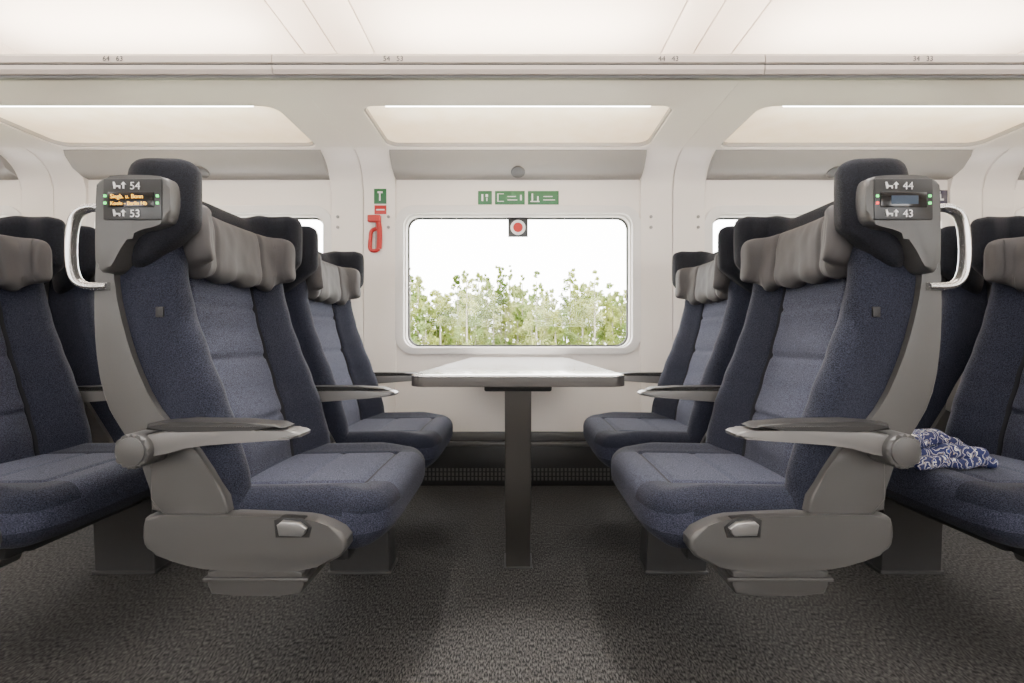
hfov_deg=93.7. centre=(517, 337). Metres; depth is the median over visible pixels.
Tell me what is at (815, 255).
pillow
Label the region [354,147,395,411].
pillar
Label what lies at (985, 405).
seat
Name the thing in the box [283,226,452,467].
seat
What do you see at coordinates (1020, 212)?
window
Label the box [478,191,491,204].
sign
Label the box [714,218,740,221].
window gasket
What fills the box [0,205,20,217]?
window
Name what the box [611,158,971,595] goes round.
seat
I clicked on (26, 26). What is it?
ceiling
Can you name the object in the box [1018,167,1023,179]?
trim
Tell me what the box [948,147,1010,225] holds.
pillar
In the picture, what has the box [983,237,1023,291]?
pillow
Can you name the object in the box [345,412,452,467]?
seat cushion
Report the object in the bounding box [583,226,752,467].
seat
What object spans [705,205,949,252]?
window
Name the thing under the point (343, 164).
pillar
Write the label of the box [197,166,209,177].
ceiling speaker
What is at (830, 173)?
ceiling speaker
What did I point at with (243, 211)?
window
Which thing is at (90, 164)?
fascia
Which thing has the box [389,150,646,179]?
trim
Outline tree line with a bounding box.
[410,265,625,344]
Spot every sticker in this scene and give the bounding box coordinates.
[510,220,525,234]
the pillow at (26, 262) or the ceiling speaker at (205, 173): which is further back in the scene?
the ceiling speaker at (205, 173)
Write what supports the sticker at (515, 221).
attached to the backing
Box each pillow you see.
[0,234,52,291]
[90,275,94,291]
[183,205,295,291]
[306,253,360,304]
[675,253,729,304]
[740,205,852,291]
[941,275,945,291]
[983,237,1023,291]
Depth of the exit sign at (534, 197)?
2.76 m
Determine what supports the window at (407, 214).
in the wall
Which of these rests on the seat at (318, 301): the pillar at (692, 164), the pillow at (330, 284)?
the pillow at (330, 284)
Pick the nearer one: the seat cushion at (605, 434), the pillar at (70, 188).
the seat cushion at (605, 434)
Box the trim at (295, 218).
[295,218,321,221]
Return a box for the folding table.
[411,357,624,568]
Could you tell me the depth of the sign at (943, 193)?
2.75 m
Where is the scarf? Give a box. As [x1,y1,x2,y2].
[911,428,998,469]
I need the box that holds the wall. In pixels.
[0,180,1023,431]
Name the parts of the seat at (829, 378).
armrest, seat frame, backrest, aisle armrest, head panel, display plate, grab handle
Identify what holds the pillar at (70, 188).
attached to the wall
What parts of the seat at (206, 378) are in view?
grab handle, display plate, head panel, aisle armrest, backrest, seat frame, armrest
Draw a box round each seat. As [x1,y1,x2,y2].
[0,216,172,573]
[44,226,124,442]
[64,158,424,595]
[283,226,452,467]
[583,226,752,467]
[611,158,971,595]
[863,216,1023,573]
[915,226,991,432]
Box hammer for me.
[367,215,381,252]
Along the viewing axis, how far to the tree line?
34.53 m
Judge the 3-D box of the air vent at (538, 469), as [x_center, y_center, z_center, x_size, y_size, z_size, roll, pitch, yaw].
[0.305,0.771,2.714,0.458,0.062,0.005,0,0,0]
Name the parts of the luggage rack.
rack rail, rack glass, rack glass, rack rail, rack glass, rack rail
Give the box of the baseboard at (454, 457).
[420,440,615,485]
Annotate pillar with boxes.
[0,147,53,216]
[25,147,87,225]
[320,147,363,344]
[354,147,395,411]
[640,147,681,411]
[672,147,715,344]
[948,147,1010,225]
[982,147,1023,216]
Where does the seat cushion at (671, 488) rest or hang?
on the seat at (829, 378)
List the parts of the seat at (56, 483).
backrest, seat frame, armrest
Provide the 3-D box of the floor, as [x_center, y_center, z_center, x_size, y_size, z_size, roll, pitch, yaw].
[0.000,0.855,0.660,8.800,0.030,4.320,0,0,0]
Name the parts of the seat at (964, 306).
backrest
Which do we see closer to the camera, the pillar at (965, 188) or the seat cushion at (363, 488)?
the seat cushion at (363, 488)
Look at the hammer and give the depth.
2.72 m
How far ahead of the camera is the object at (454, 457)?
2.71 m
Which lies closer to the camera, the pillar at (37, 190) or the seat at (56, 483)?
the seat at (56, 483)
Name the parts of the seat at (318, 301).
backrest, armrest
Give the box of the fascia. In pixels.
[63,150,329,179]
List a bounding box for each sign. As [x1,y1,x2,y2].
[374,189,385,203]
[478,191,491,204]
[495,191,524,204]
[528,191,558,204]
[940,190,946,203]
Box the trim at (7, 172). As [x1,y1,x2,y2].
[0,155,17,179]
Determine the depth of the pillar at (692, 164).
2.75 m
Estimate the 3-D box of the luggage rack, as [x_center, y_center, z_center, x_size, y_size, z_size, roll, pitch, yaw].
[0.000,-1.083,2.307,8.800,0.145,0.919,0,0,0]
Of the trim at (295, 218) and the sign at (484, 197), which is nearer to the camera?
the sign at (484, 197)
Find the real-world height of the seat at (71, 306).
1.042 m
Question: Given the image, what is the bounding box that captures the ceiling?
[0,0,1023,53]
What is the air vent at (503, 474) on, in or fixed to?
attached to the wall
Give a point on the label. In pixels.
(378, 209)
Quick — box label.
[374,205,385,213]
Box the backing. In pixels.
[508,218,527,236]
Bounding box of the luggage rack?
[0,54,1023,149]
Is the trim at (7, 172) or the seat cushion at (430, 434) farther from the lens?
the trim at (7, 172)
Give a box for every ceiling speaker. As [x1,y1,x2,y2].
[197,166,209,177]
[511,166,524,177]
[826,166,838,177]
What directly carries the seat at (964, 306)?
attached to the wall
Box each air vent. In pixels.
[425,468,504,479]
[531,468,612,479]
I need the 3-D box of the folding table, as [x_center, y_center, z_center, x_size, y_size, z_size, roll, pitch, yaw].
[0.000,0.476,2.084,0.648,0.728,1.341,0,0,0]
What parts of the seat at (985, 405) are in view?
seat frame, raised armrest, backrest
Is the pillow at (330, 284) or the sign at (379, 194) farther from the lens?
the sign at (379, 194)
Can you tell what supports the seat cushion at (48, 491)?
on the seat at (56, 483)
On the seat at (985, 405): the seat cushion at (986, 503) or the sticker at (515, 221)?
the seat cushion at (986, 503)
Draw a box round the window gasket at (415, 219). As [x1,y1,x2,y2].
[408,218,627,345]
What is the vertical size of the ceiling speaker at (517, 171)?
0.046 m
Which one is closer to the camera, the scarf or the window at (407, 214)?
the scarf
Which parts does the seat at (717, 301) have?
armrest, backrest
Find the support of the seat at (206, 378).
on the floor
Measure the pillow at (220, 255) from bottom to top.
0.183 m
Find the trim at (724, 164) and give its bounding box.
[706,150,972,179]
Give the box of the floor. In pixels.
[0,486,1023,682]
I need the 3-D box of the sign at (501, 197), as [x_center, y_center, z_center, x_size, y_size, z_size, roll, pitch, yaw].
[-0.047,-0.803,2.757,0.172,0.078,0.006,0,0,0]
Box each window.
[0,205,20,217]
[86,205,330,252]
[395,205,640,353]
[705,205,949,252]
[1015,207,1023,215]
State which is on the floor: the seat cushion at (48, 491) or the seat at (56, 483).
the seat at (56, 483)
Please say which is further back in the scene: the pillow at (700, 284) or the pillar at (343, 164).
the pillar at (343, 164)
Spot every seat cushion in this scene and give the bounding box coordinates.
[0,443,150,548]
[241,442,424,548]
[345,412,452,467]
[583,412,690,467]
[611,442,794,548]
[885,454,1023,548]
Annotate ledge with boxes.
[447,432,588,445]
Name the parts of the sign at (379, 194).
plate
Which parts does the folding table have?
table post, table edge trim, leg foot plate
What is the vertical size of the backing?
0.112 m
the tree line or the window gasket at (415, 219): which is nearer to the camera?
the window gasket at (415, 219)
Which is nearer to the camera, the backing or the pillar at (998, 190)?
the pillar at (998, 190)
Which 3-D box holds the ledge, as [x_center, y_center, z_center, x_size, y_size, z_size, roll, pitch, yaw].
[0.000,0.578,2.720,8.800,0.075,0.030,0,0,0]
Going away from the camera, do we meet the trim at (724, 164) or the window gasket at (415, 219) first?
the trim at (724, 164)
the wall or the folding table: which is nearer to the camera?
the folding table

